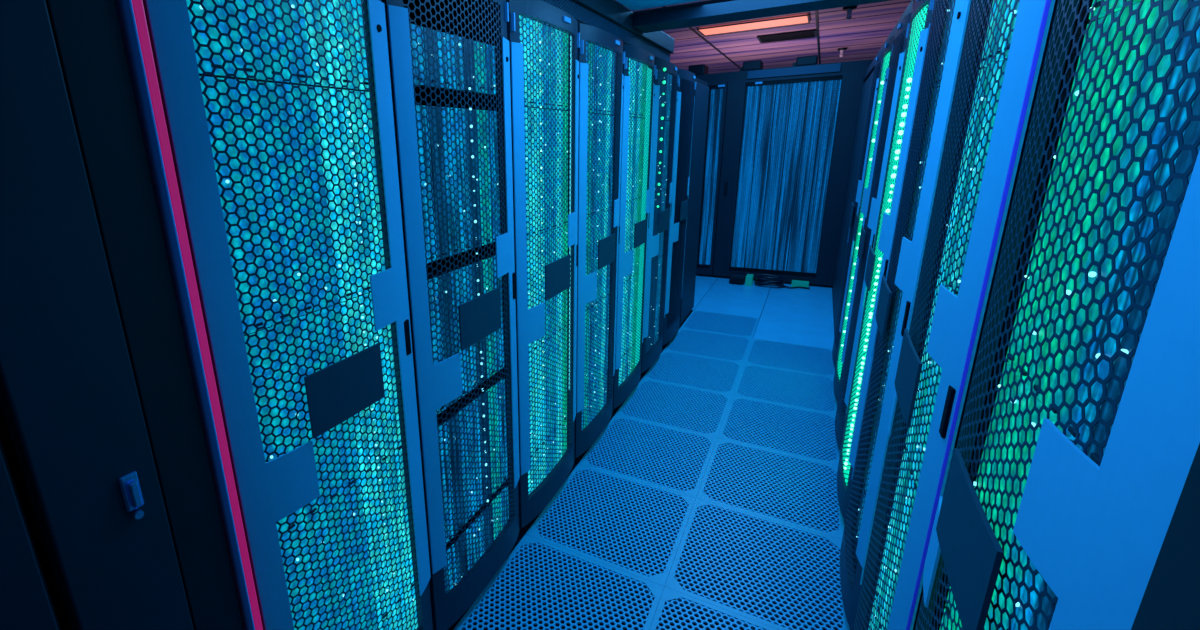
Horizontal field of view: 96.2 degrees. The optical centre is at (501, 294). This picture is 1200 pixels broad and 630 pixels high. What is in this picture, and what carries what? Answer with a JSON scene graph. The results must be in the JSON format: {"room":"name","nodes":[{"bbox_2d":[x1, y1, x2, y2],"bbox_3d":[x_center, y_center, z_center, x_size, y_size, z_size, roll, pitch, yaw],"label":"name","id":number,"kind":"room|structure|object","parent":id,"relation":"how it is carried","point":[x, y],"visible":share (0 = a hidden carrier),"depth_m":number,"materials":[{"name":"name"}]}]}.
{"room":"server room","nodes":[
{"label":"server room","id":0,"kind":"room"},
{"bbox_2d":[448,276,849,629],"bbox_3d":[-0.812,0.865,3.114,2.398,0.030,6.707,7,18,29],"label":"floor","id":1,"kind":"structure","parent":0,"point":[523,531],"depth_m":2.50,"materials":[{"name":"metal"}]},
{"bbox_2d":[0,440,60,629],"bbox_3d":[-1.251,0.423,0.760,0.956,2.120,0.630,7,18,29],"label":"tall cabinet","id":2,"kind":"object","parent":1,"relation":"on","point":[26,603],"visible":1,"depth_m":0.76,"materials":[{"name":"metal"}]},
{"bbox_2d":[0,0,242,629],"bbox_3d":[-1.014,0.311,1.132,0.974,2.120,0.255,7,18,29],"label":"tall cabinet","id":3,"kind":"object","parent":1,"relation":"on","point":[102,439],"visible":1,"depth_m":0.81,"materials":[{"name":"metal"}]},
{"bbox_2d":[142,0,432,629],"bbox_3d":[-0.785,0.198,1.489,0.995,2.130,0.560,7,18,29],"label":"rack","id":4,"kind":"object","parent":1,"relation":"on","point":[268,492],"visible":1,"depth_m":1.13,"materials":[{"name":"metal"}]},
{"bbox_2d":[115,0,262,629],"bbox_3d":[-0.579,0.283,1.036,0.114,2.200,0.022,7,18,29],"label":"trim","id":5,"kind":"structure","parent":4,"relation":"attached to","point":[131,13],"depth_m":0.92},
{"bbox_2d":[186,0,368,91],"bbox_3d":[-0.675,-0.610,1.180,0.556,0.300,0.512,7,18,29],"label":"server","id":6,"kind":"object","parent":4,"relation":"in","point":[197,9],"visible":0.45,"depth_m":1.06,"materials":[{"name":"blue"}]},
{"bbox_2d":[199,76,384,334],"bbox_3d":[-0.663,-0.229,1.287,0.556,0.488,0.512,7,18,29],"label":"server","id":7,"kind":"object","parent":4,"relation":"in","point":[228,126],"visible":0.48,"depth_m":1.13,"materials":[{"name":"blue metal"}]},
{"bbox_2d":[244,293,401,537],"bbox_3d":[-0.648,0.242,1.419,0.556,0.488,0.512,7,18,29],"label":"server","id":8,"kind":"object","parent":4,"relation":"in","point":[263,343],"visible":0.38,"depth_m":1.26,"materials":[{"name":"blue metal"}]},
{"bbox_2d":[279,449,413,629],"bbox_3d":[-0.634,0.714,1.552,0.556,0.488,0.512,7,18,29],"label":"server","id":9,"kind":"object","parent":4,"relation":"in","point":[294,535],"visible":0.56,"depth_m":1.42,"materials":[{"name":"blue"}]},
{"bbox_2d":[375,587,417,629],"bbox_3d":[-0.624,1.048,1.645,0.556,0.200,0.512,7,18,29],"label":"server","id":10,"kind":"object","parent":4,"relation":"in","point":[413,591],"visible":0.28,"depth_m":1.64,"materials":[{"name":"blue"}]},
{"bbox_2d":[541,0,673,61],"bbox_3d":[-0.149,-1.234,2.276,0.900,0.152,3.630,7,18,29],"label":"header","id":11,"kind":"object","parent":4,"relation":"on","point":[610,16],"visible":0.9,"depth_m":2.60,"materials":[{"name":"grey metal"}]},
{"bbox_2d":[616,0,699,10],"bbox_3d":[0.927,-1.281,2.018,1.196,0.012,1.050,7,18,29],"label":"roof panel","id":12,"kind":"object","parent":11,"relation":"on","point":[633,5],"visible":1,"depth_m":2.61,"materials":[{"name":"metal"}]},
{"bbox_2d":[632,0,891,32],"bbox_3d":[1.273,-1.397,2.558,1.238,0.070,0.230,7,18,29],"label":"cross beam","id":13,"kind":"structure","parent":11,"relation":"attached to","point":[708,12],"depth_m":2.60,"materials":[{"name":"grey metal"}]},
{"bbox_2d":[381,0,519,629],"bbox_3d":[-0.492,0.054,1.970,0.995,2.130,0.600,7,18,29],"label":"rack","id":14,"kind":"object","parent":1,"relation":"on","point":[438,384],"visible":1,"depth_m":1.66,"materials":[{"name":"metal"}]},
{"bbox_2d":[409,23,497,101],"bbox_3d":[-0.381,-0.708,1.674,0.556,0.150,0.512,7,18,29],"label":"server","id":15,"kind":"object","parent":14,"relation":"in","point":[413,34],"visible":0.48,"depth_m":1.55,"materials":[{"name":"blue"}]},
{"bbox_2d":[415,105,501,262],"bbox_3d":[-0.370,-0.376,1.768,0.556,0.440,0.512,7,18,29],"label":"server","id":16,"kind":"object","parent":14,"relation":"in","point":[418,107],"visible":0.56,"depth_m":1.63,"materials":[{"name":"blue metal"}]},
{"bbox_2d":[426,251,505,414],"bbox_3d":[-0.356,0.095,1.900,0.556,0.440,0.512,7,18,29],"label":"server","id":17,"kind":"object","parent":14,"relation":"in","point":[443,262],"visible":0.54,"depth_m":1.77,"materials":[{"name":"blue metal"}]},
{"bbox_2d":[437,376,508,543],"bbox_3d":[-0.341,0.567,2.033,0.556,0.440,0.512,7,18,29],"label":"server","id":18,"kind":"object","parent":14,"relation":"in","point":[493,379],"visible":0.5,"depth_m":1.90,"materials":[{"name":"blue"}]},
{"bbox_2d":[444,484,509,592],"bbox_3d":[-0.330,0.909,2.129,0.556,0.190,0.512,7,18,29],"label":"server","id":19,"kind":"object","parent":14,"relation":"in","point":[503,488],"visible":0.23,"depth_m":1.99,"materials":[{"name":"blue"}]},
{"bbox_2d":[506,0,579,530],"bbox_3d":[-0.190,-0.095,2.467,0.995,2.130,0.600,7,18,29],"label":"rack","id":20,"kind":"object","parent":1,"relation":"on","point":[560,274],"visible":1,"depth_m":2.13,"materials":[{"name":"metal"}]},
{"bbox_2d":[519,15,568,110],"bbox_3d":[-0.080,-0.903,2.158,0.556,0.300,0.512,7,18,29],"label":"server","id":21,"kind":"object","parent":20,"relation":"in","point":[520,17],"visible":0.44,"depth_m":2.05,"materials":[{"name":"blue"}]},
{"bbox_2d":[524,107,568,237],"bbox_3d":[-0.068,-0.522,2.265,0.556,0.488,0.512,7,18,29],"label":"server","id":22,"kind":"object","parent":20,"relation":"in","point":[525,108],"visible":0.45,"depth_m":2.15,"materials":[{"name":"blue"}]},
{"bbox_2d":[528,419,567,493],"bbox_3d":[-0.029,0.755,2.624,0.556,0.200,0.512,7,18,29],"label":"server","id":23,"kind":"object","parent":20,"relation":"in","point":[555,434],"visible":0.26,"depth_m":2.50,"materials":[{"name":"blue"}]},
{"bbox_2d":[527,225,568,354],"bbox_3d":[-0.053,-0.051,2.397,0.556,0.488,0.512,7,18,29],"label":"server","id":24,"kind":"object","parent":20,"relation":"in","point":[561,228],"visible":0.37,"depth_m":2.27,"materials":[{"name":"blue"}]},
{"bbox_2d":[529,328,567,457],"bbox_3d":[-0.039,0.421,2.530,0.556,0.488,0.512,7,18,29],"label":"server","id":25,"kind":"object","parent":20,"relation":"in","point":[560,334],"visible":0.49,"depth_m":2.41,"materials":[{"name":"blue metal"}]},
{"bbox_2d":[574,23,624,459],"bbox_3d":[0.112,-0.244,2.964,0.995,2.130,0.600,7,18,29],"label":"rack","id":26,"kind":"object","parent":1,"relation":"on","point":[587,285],"visible":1,"depth_m":2.63,"materials":[{"name":"metal"}]},
{"bbox_2d":[582,375,607,429],"bbox_3d":[0.274,0.606,3.120,0.556,0.200,0.512,7,18,29],"label":"server","id":27,"kind":"object","parent":26,"relation":"in","point":[606,379],"visible":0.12,"depth_m":3.02,"materials":[{"name":"blue metal"}]},
{"bbox_2d":[584,295,609,397],"bbox_3d":[0.263,0.272,3.026,0.556,0.488,0.512,7,18,29],"label":"server","id":28,"kind":"object","parent":26,"relation":"in","point":[607,313],"visible":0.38,"depth_m":2.93,"materials":[{"name":"blue metal"}]},
{"bbox_2d":[585,210,611,312],"bbox_3d":[0.248,-0.200,2.894,0.556,0.488,0.512,7,18,29],"label":"server","id":29,"kind":"object","parent":26,"relation":"in","point":[606,213],"visible":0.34,"depth_m":2.77,"materials":[{"name":"blue"}]},
{"bbox_2d":[586,113,614,217],"bbox_3d":[0.234,-0.671,2.762,0.556,0.488,0.512,7,18,29],"label":"server","id":30,"kind":"object","parent":26,"relation":"in","point":[609,128],"visible":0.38,"depth_m":2.67,"materials":[{"name":"blue"}]},
{"bbox_2d":[586,42,615,114],"bbox_3d":[0.222,-1.052,2.655,0.556,0.300,0.512,7,18,29],"label":"server","id":31,"kind":"object","parent":26,"relation":"in","point":[589,45],"visible":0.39,"depth_m":2.55,"materials":[{"name":"blue"}]},
{"bbox_2d":[612,44,655,410],"bbox_3d":[0.414,-0.393,3.460,0.995,2.130,0.600,7,18,29],"label":"rack","id":32,"kind":"object","parent":1,"relation":"on","point":[621,392],"visible":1,"depth_m":3.13,"materials":[{"name":"metal"}]},
{"bbox_2d":[618,343,635,385],"bbox_3d":[0.576,0.457,3.617,0.556,0.200,0.512,7,18,29],"label":"server","id":33,"kind":"object","parent":32,"relation":"in","point":[625,358],"visible":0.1,"depth_m":3.51,"materials":[{"name":"blue metal"}]},
{"bbox_2d":[621,274,638,357],"bbox_3d":[0.565,0.123,3.523,0.556,0.488,0.512,7,18,29],"label":"server","id":34,"kind":"object","parent":32,"relation":"in","point":[634,281],"visible":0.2,"depth_m":3.43,"materials":[{"name":"blue metal"}]},
{"bbox_2d":[624,199,641,283],"bbox_3d":[0.550,-0.349,3.391,0.556,0.488,0.512,7,18,29],"label":"server","id":35,"kind":"object","parent":32,"relation":"in","point":[640,200],"visible":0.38,"depth_m":3.28,"materials":[{"name":"blue metal"}]},
{"bbox_2d":[626,117,644,203],"bbox_3d":[0.536,-0.820,3.258,0.556,0.488,0.512,7,18,29],"label":"server","id":36,"kind":"object","parent":32,"relation":"in","point":[641,128],"visible":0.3,"depth_m":3.16,"materials":[{"name":"blue"}]},
{"bbox_2d":[629,59,648,117],"bbox_3d":[0.524,-1.201,3.151,0.556,0.300,0.512,7,18,29],"label":"server","id":37,"kind":"object","parent":32,"relation":"in","point":[632,69],"visible":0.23,"depth_m":3.05,"materials":[{"name":"blue"}]},
{"bbox_2d":[641,58,678,372],"bbox_3d":[0.716,-0.542,3.957,0.995,2.130,0.600,7,18,29],"label":"rack","id":38,"kind":"object","parent":1,"relation":"on","point":[648,358],"visible":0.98,"depth_m":3.63,"materials":[{"name":"metal"}]},
{"bbox_2d":[646,318,659,351],"bbox_3d":[0.877,0.308,4.114,0.556,0.200,0.512,7,18,29],"label":"server","id":39,"kind":"object","parent":38,"relation":"in","point":[651,329],"visible":0.12,"depth_m":4.02,"materials":[{"name":"blue metal"}]},
{"bbox_2d":[648,256,662,327],"bbox_3d":[0.867,-0.026,4.020,0.556,0.488,0.512,7,18,29],"label":"server","id":40,"kind":"object","parent":38,"relation":"in","point":[653,267],"visible":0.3,"depth_m":3.94,"materials":[{"name":"blue"}]},
{"bbox_2d":[651,191,665,263],"bbox_3d":[0.853,-0.497,3.887,0.556,0.488,0.512,7,18,29],"label":"server","id":41,"kind":"object","parent":38,"relation":"in","point":[662,193],"visible":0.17,"depth_m":3.81,"materials":[{"name":"blue"}]},
{"bbox_2d":[655,120,669,192],"bbox_3d":[0.838,-0.969,3.755,0.556,0.488,0.512,7,18,29],"label":"server","id":42,"kind":"object","parent":38,"relation":"in","point":[659,121],"visible":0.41,"depth_m":3.69,"materials":[{"name":"blue"}]},
{"bbox_2d":[658,70,671,120],"bbox_3d":[0.826,-1.350,3.648,0.556,0.300,0.512,7,18,29],"label":"server","id":43,"kind":"object","parent":38,"relation":"in","point":[660,74],"visible":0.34,"depth_m":3.58,"materials":[{"name":"blue"}]},
{"bbox_2d":[659,68,695,345],"bbox_3d":[1.018,-0.691,4.453,0.995,2.130,0.600,7,18,29],"label":"rack","id":44,"kind":"object","parent":1,"relation":"on","point":[686,85],"visible":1,"depth_m":4.22,"materials":[{"name":"metal"}]},
{"bbox_2d":[676,77,708,326],"bbox_3d":[1.309,-0.839,4.969,0.956,2.120,0.600,7,18,29],"label":"tall cabinet","id":45,"kind":"object","parent":1,"relation":"on","point":[701,93],"visible":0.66,"depth_m":4.69,"materials":[{"name":"metal"}]},
{"bbox_2d":[729,274,745,284],"bbox_3d":[2.764,-0.183,6.226,0.160,0.090,0.180,7,18,29],"label":"box","id":46,"kind":"object","parent":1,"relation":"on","point":[739,279],"visible":0.97,"depth_m":6.17,"materials":[{"name":"black plastic"}]},
{"bbox_2d":[745,274,753,285],"bbox_3d":[2.866,-0.173,6.143,0.070,0.110,0.140,7,18,29],"label":"box","id":47,"kind":"object","parent":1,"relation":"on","point":[749,277],"visible":1,"depth_m":6.09,"materials":[{"name":"teal plastic"}]},
{"bbox_2d":[754,274,809,288],"bbox_3d":[3.150,-0.152,5.976,0.564,0.137,0.178,7,18,29],"label":"cable coil","id":48,"kind":"object","parent":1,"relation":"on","point":[761,279],"visible":1,"depth_m":5.97,"materials":[{"name":"black rubber"}]},
{"bbox_2d":[791,280,808,286],"bbox_3d":[3.362,-0.121,5.978,0.170,0.070,0.060,7,18,29],"label":"box","id":49,"kind":"object","parent":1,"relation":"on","point":[795,283],"visible":0.98,"depth_m":5.95,"materials":[{"name":"teal plastic"}]},
{"bbox_2d":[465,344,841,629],"bbox_3d":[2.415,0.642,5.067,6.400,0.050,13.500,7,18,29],"label":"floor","id":50,"kind":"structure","parent":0,"point":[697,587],"depth_m":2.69,"materials":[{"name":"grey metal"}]},
{"bbox_2d":[614,0,911,73],"bbox_3d":[4.048,-3.534,6.990,9.000,0.050,10.600,7,18,29],"label":"ceiling","id":51,"kind":"structure","parent":0,"point":[838,15],"depth_m":7.83,"materials":[{"name":"wood"}]},
{"bbox_2d":[662,6,739,67],"bbox_3d":[2.978,-3.656,7.665,0.024,0.014,10.500,7,18,29],"label":"trim","id":52,"kind":"structure","parent":51,"relation":"attached to","point":[690,28],"depth_m":7.88,"materials":[{"name":"black metal"}]},
{"bbox_2d":[696,14,809,35],"bbox_3d":[3.117,-3.347,6.597,1.240,0.012,0.500,7,18,29],"label":"recessed light","id":53,"kind":"object","parent":51,"relation":"in","point":[801,19],"visible":1,"depth_m":6.56,"materials":[{"name":"white plastic"}]},
{"bbox_2d":[673,42,883,63],"bbox_3d":[5.058,-4.005,8.655,9.000,0.004,0.007,7,18,29],"label":"trim","id":54,"kind":"structure","parent":51,"relation":"attached to","point":[881,42],"depth_m":8.85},
{"bbox_2d":[685,48,873,66],"bbox_3d":[5.359,-4.154,9.152,9.000,0.004,0.007,7,18,29],"label":"trim","id":55,"kind":"structure","parent":51,"relation":"attached to","point":[871,48],"depth_m":9.40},
{"bbox_2d":[675,36,887,58],"bbox_3d":[4.755,-3.856,8.159,9.000,0.004,0.007,7,18,29],"label":"trim","id":56,"kind":"structure","parent":51,"relation":"attached to","point":[884,36],"depth_m":8.35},
{"bbox_2d":[672,29,892,53],"bbox_3d":[4.454,-3.707,7.662,9.000,0.004,0.007,7,18,29],"label":"trim","id":57,"kind":"structure","parent":51,"relation":"attached to","point":[889,29],"depth_m":7.80,"materials":[{"name":"black metal"}]},
{"bbox_2d":[757,30,816,42],"bbox_3d":[3.982,-3.603,7.408,0.720,0.020,0.560,7,18,29],"label":"ceiling vent","id":58,"kind":"object","parent":51,"relation":"in","point":[810,33],"visible":1,"depth_m":7.34,"materials":[{"name":"black metal"}]},
{"bbox_2d":[679,21,897,46],"bbox_3d":[4.152,-3.558,7.166,9.000,0.004,0.007,7,18,29],"label":"trim","id":59,"kind":"structure","parent":51,"relation":"attached to","point":[895,21],"depth_m":7.06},
{"bbox_2d":[669,1,910,32],"bbox_3d":[3.547,-3.260,6.173,9.000,0.004,0.007,7,18,29],"label":"trim","id":60,"kind":"structure","parent":51,"relation":"attached to","point":[908,1],"depth_m":5.96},
{"bbox_2d":[711,57,868,71],"bbox_3d":[5.963,-4.451,10.145,9.000,0.004,0.007,7,18,29],"label":"trim","id":61,"kind":"structure","parent":51,"relation":"attached to","point":[865,57],"depth_m":10.34,"materials":[{"name":"black metal"}]},
{"bbox_2d":[679,12,903,39],"bbox_3d":[3.849,-3.409,6.669,9.000,0.004,0.007,7,18,29],"label":"trim","id":62,"kind":"structure","parent":51,"relation":"attached to","point":[900,12],"depth_m":6.73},
{"bbox_2d":[716,52,877,67],"bbox_3d":[5.662,-4.302,9.649,9.000,0.004,0.007,7,18,29],"label":"trim","id":63,"kind":"structure","parent":51,"relation":"attached to","point":[876,52],"depth_m":9.57,"materials":[{"name":"metal"}]},
{"bbox_2d":[815,10,819,63],"bbox_3d":[4.161,-3.504,6.991,0.024,0.014,10.500,7,18,29],"label":"trim","id":64,"kind":"structure","parent":51,"relation":"attached to","point":[816,11],"depth_m":7.17,"materials":[{"name":"black metal"}]},
{"bbox_2d":[838,48,846,56],"bbox_3d":[5.530,-3.938,8.626,0.140,0.130,0.140,7,18,29],"label":"sprinkler head","id":65,"kind":"object","parent":51,"relation":"attached to","point":[841,50],"visible":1,"depth_m":8.61},
{"bbox_2d":[843,6,856,19],"bbox_3d":[3.835,-3.108,5.858,0.140,0.130,0.140,7,18,29],"label":"sprinkler head","id":66,"kind":"object","parent":51,"relation":"attached to","point":[848,9],"visible":0.98,"depth_m":5.84},
{"bbox_2d":[832,291,855,572],"bbox_3d":[2.750,1.044,2.084,2.398,0.030,8.500,7,18,29],"label":"floor","id":67,"kind":"structure","parent":0,"point":[832,291],"depth_m":2.25,"materials":[{"name":"grey metal"}]},
{"bbox_2d":[832,78,867,301],"bbox_3d":[3.804,-0.918,4.974,0.956,2.120,0.600,7,18,29],"label":"tall cabinet","id":68,"kind":"object","parent":67,"relation":"on","point":[863,86],"visible":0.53,"depth_m":5.17,"materials":[{"name":"metal"}]},
{"bbox_2d":[833,70,873,318],"bbox_3d":[3.498,-0.767,4.470,0.956,2.120,0.600,7,18,29],"label":"tall cabinet","id":69,"kind":"object","parent":67,"relation":"on","point":[868,80],"visible":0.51,"depth_m":4.66,"materials":[{"name":"metal"}]},
{"bbox_2d":[834,70,875,329],"bbox_3d":[3.190,-0.615,3.965,0.956,2.120,0.600,7,18,29],"label":"tall cabinet","id":70,"kind":"object","parent":67,"relation":"on","point":[871,76],"visible":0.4,"depth_m":4.25,"materials":[{"name":"metal"}]},
{"bbox_2d":[832,51,882,366],"bbox_3d":[2.866,-0.471,3.468,0.995,2.130,0.600,7,18,29],"label":"rack","id":71,"kind":"object","parent":67,"relation":"on","point":[855,207],"visible":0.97,"depth_m":3.62,"materials":[{"name":"metal"}]},
{"bbox_2d":[833,34,904,408],"bbox_3d":[2.564,-0.322,2.971,0.995,2.130,0.600,7,18,29],"label":"rack","id":72,"kind":"object","parent":67,"relation":"on","point":[860,220],"visible":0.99,"depth_m":3.07,"materials":[{"name":"metal"}]},
{"bbox_2d":[835,12,911,450],"bbox_3d":[2.262,-0.173,2.475,0.995,2.130,0.600,7,18,29],"label":"rack","id":73,"kind":"object","parent":67,"relation":"on","point":[867,236],"visible":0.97,"depth_m":2.61,"materials":[{"name":"metal"}]},
{"bbox_2d":[837,0,949,531],"bbox_3d":[1.960,-0.024,1.978,0.995,2.130,0.600,7,18,29],"label":"rack","id":74,"kind":"object","parent":67,"relation":"on","point":[921,15],"visible":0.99,"depth_m":2.07,"materials":[{"name":"metal"}]},
{"bbox_2d":[857,473,864,513],"bbox_3d":[1.851,0.791,2.289,0.556,0.200,0.512,7,18,29],"label":"server","id":75,"kind":"object","parent":74,"relation":"in","point":[864,473],"visible":0.02,"depth_m":2.21,"materials":[{"name":"blue"}]},
{"bbox_2d":[864,363,884,470],"bbox_3d":[1.841,0.457,2.195,0.556,0.488,0.512,7,18,29],"label":"server","id":76,"kind":"object","parent":74,"relation":"in","point":[884,363],"visible":0.02,"depth_m":2.10,"materials":[{"name":"blue"}]},
{"bbox_2d":[885,235,906,358],"bbox_3d":[1.826,-0.015,2.063,0.556,0.488,0.512,7,18,29],"label":"server","id":77,"kind":"object","parent":74,"relation":"in","point":[906,235],"visible":0.02,"depth_m":2.00,"materials":[{"name":"blue"}]},
{"bbox_2d":[906,92,932,234],"bbox_3d":[1.811,-0.486,1.930,0.556,0.488,0.512,7,18,29],"label":"server","id":78,"kind":"object","parent":74,"relation":"in","point":[931,92],"visible":0.02,"depth_m":1.84,"materials":[{"name":"blue"}]},
{"bbox_2d":[932,2,947,88],"bbox_3d":[1.800,-0.867,1.823,0.556,0.300,0.512,7,18,29],"label":"server","id":79,"kind":"object","parent":74,"relation":"in","point":[947,2],"visible":0.02,"depth_m":1.75,"materials":[{"name":"blue"}]},
{"bbox_2d":[840,0,991,629],"bbox_3d":[1.658,0.125,1.482,0.995,2.130,0.600,7,18,29],"label":"rack","id":80,"kind":"object","parent":67,"relation":"on","point":[905,254],"visible":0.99,"depth_m":1.60,"materials":[{"name":"metal"}]},
{"bbox_2d":[855,487,876,620],"bbox_3d":[1.549,0.940,1.792,0.556,0.200,0.512,7,18,29],"label":"server","id":81,"kind":"object","parent":80,"relation":"in","point":[864,487],"visible":0.08,"depth_m":2.08,"materials":[{"name":"blue"}]},
{"bbox_2d":[863,370,903,563],"bbox_3d":[1.539,0.605,1.698,0.556,0.488,0.512,7,18,29],"label":"server","id":82,"kind":"object","parent":80,"relation":"in","point":[881,401],"visible":0.05,"depth_m":1.98,"materials":[{"name":"blue"}]},
{"bbox_2d":[884,239,936,430],"bbox_3d":[1.524,0.134,1.566,0.556,0.488,0.512,7,18,29],"label":"server","id":83,"kind":"object","parent":80,"relation":"in","point":[897,302],"visible":0.02,"depth_m":1.87,"materials":[{"name":"blue metal"}]},
{"bbox_2d":[907,73,975,268],"bbox_3d":[1.509,-0.338,1.433,0.556,0.488,0.512,7,18,29],"label":"server","id":84,"kind":"object","parent":80,"relation":"in","point":[929,125],"visible":0.12,"depth_m":1.71,"materials":[{"name":"blue"}]},
{"bbox_2d":[934,0,988,87],"bbox_3d":[1.498,-0.719,1.327,0.556,0.300,0.512,7,18,29],"label":"server","id":85,"kind":"object","parent":80,"relation":"in","point":[940,64],"visible":0.16,"depth_m":1.62,"materials":[{"name":"blue"}]},
{"bbox_2d":[853,0,1082,629],"bbox_3d":[1.356,0.274,0.985,0.995,2.130,0.600,7,18,29],"label":"rack","id":86,"kind":"object","parent":67,"relation":"on","point":[952,324],"visible":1,"depth_m":1.04,"materials":[{"name":"metal"}]},
{"bbox_2d":[868,593,880,629],"bbox_3d":[1.247,1.089,1.296,0.556,0.200,0.512,7,18,29],"label":"server","id":87,"kind":"object","parent":86,"relation":"in","point":[875,621],"visible":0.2,"depth_m":1.59,"materials":[{"name":"blue"}]},
{"bbox_2d":[875,449,944,629],"bbox_3d":[1.237,0.754,1.202,0.556,0.488,0.512,7,18,29],"label":"server","id":88,"kind":"object","parent":86,"relation":"in","point":[905,455],"visible":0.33,"depth_m":1.43,"materials":[{"name":"blue"}]},
{"bbox_2d":[904,278,999,573],"bbox_3d":[1.222,0.283,1.069,0.556,0.488,0.512,7,18,29],"label":"server","id":89,"kind":"object","parent":86,"relation":"in","point":[944,284],"visible":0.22,"depth_m":1.32,"materials":[{"name":"blue"}]},
{"bbox_2d":[938,32,1074,341],"bbox_3d":[1.207,-0.189,0.937,0.556,0.488,0.512,7,18,29],"label":"server","id":90,"kind":"object","parent":86,"relation":"in","point":[1000,62],"visible":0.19,"depth_m":1.16,"materials":[{"name":"blue metal"}]},
{"bbox_2d":[979,0,1081,68],"bbox_3d":[1.196,-0.570,0.830,0.556,0.300,0.512,7,18,29],"label":"server","id":91,"kind":"object","parent":86,"relation":"in","point":[1008,1],"visible":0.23,"depth_m":1.09,"materials":[{"name":"blue"}]},
{"bbox_2d":[910,0,1199,629],"bbox_3d":[1.054,0.422,0.488,0.995,2.130,0.600,7,18,29],"label":"rack","id":92,"kind":"object","parent":67,"relation":"on","point":[1094,533],"visible":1,"depth_m":0.51,"materials":[{"name":"metal"}]},
{"bbox_2d":[863,0,913,81],"bbox_3d":[2.338,-1.289,2.360,0.900,0.065,6.300,7,18,29],"label":"header","id":93,"kind":"object","parent":92,"relation":"on","point":[908,10],"visible":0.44,"depth_m":3.34,"materials":[{"name":"metal"}]},
{"bbox_2d":[938,604,950,629],"bbox_3d":[0.935,0.903,0.705,0.556,0.488,0.512,7,18,29],"label":"server","id":94,"kind":"object","parent":92,"relation":"in","point":[945,619],"visible":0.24,"depth_m":0.97,"materials":[{"name":"blue"}]},
{"bbox_2d":[906,0,1050,629],"bbox_3d":[0.802,0.167,0.925,0.006,1.800,0.004,7,18,29],"label":"trim","id":95,"kind":"structure","parent":92,"relation":"attached to","point":[1047,2],"depth_m":0.87,"materials":[{"name":"rubber"}]},
{"bbox_2d":[944,360,1078,629],"bbox_3d":[0.920,0.432,0.573,0.556,0.488,0.512,7,18,29],"label":"server","id":96,"kind":"object","parent":92,"relation":"in","point":[1046,604],"visible":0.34,"depth_m":0.76,"materials":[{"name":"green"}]},
{"bbox_2d":[1005,0,1199,462],"bbox_3d":[0.905,-0.040,0.440,0.556,0.488,0.512,7,18,29],"label":"server","id":97,"kind":"object","parent":92,"relation":"in","point":[1191,133],"visible":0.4,"depth_m":0.60,"materials":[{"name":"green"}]},
{"bbox_2d":[1088,271,1095,276],"bbox_3d":[0.684,-0.024,0.614,0.006,0.007,0.006,-13,19,-35],"label":"light","id":98,"kind":"object","parent":97,"relation":"attached to","point":[1092,273],"depth_m":0.61,"materials":[{"name":"plastic"}]},
{"bbox_2d":[1086,0,1140,21],"bbox_3d":[0.893,-0.421,0.333,0.556,0.300,0.512,7,18,29],"label":"server","id":99,"kind":"object","parent":92,"relation":"in","point":[1119,5],"visible":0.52,"depth_m":0.68,"materials":[{"name":"blue"}]},
{"bbox_2d":[1131,443,1199,629],"bbox_3d":[0.661,0.619,-0.150,0.956,2.120,0.900,7,18,29],"label":"tall cabinet","id":100,"kind":"object","parent":67,"relation":"on","point":[1171,597],"visible":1,"depth_m":0.35,"materials":[{"name":"metal"}]},
{"bbox_3d":[4.570,-0.821,8.520,6.000,0.030,4.888,7,18,29],"label":"floor","id":101,"kind":"structure","parent":0,"visible":0},
{"bbox_2d":[696,82,727,276],"bbox_3d":[2.494,-1.439,6.733,0.635,2.250,0.930,7,18,29],"label":"tall cabinet","id":102,"kind":"object","parent":101,"relation":"on","point":[701,270],"visible":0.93,"depth_m":6.28,"materials":[{"name":"metal"}]},
{"bbox_2d":[698,88,723,264],"bbox_3d":[2.635,-1.434,6.570,0.160,2.080,0.500,7,18,29],"label":"stack","id":103,"kind":"object","parent":102,"relation":"in","point":[714,89],"visible":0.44,"depth_m":6.35,"materials":[{"name":"blue metal"}]},
{"bbox_2d":[713,70,866,287],"bbox_3d":[3.351,-1.329,6.245,1.340,2.250,0.930,7,18,29],"label":"server rack","id":104,"kind":"object","parent":101,"relation":"on","point":[852,82],"visible":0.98,"depth_m":5.88,"materials":[{"name":"metal"}]},
{"bbox_2d":[695,59,873,82],"bbox_3d":[3.037,-2.497,6.079,1.980,0.100,0.800,7,18,29],"label":"header","id":105,"kind":"object","parent":104,"relation":"on","point":[851,66],"visible":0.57,"depth_m":5.64,"materials":[{"name":"black metal"}]},
{"bbox_2d":[688,64,707,74],"bbox_3d":[2.279,-2.616,6.196,0.210,0.112,0.250,7,18,29],"label":"junction box","id":106,"kind":"object","parent":105,"relation":"on","point":[700,69],"visible":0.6,"depth_m":6.08,"materials":[{"name":"grey metal"}]},
{"bbox_2d":[740,60,762,70],"bbox_3d":[2.783,-2.544,5.912,0.215,0.097,0.250,7,18,29],"label":"junction box","id":107,"kind":"object","parent":105,"relation":"on","point":[757,64],"visible":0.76,"depth_m":5.80,"materials":[{"name":"grey metal"}]},
{"bbox_2d":[747,63,840,78],"bbox_3d":[3.078,-2.370,5.621,0.870,0.078,0.020,7,18,29],"label":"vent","id":108,"kind":"object","parent":105,"relation":"attached to","point":[827,68],"depth_m":5.60,"materials":[{"name":"grey metal"}]},
{"bbox_2d":[793,55,817,65],"bbox_3d":[3.236,-2.483,5.654,0.225,0.092,0.250,7,18,29],"label":"junction box","id":109,"kind":"object","parent":105,"relation":"on","point":[804,60],"visible":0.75,"depth_m":5.55,"materials":[{"name":"grey metal"}]},
{"bbox_2d":[731,79,841,273],"bbox_3d":[3.287,-1.350,6.199,0.910,2.080,0.500,7,18,29],"label":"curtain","id":110,"kind":"object","parent":104,"relation":"in","point":[802,119],"visible":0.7,"depth_m":5.96,"materials":[{"name":"blue"}]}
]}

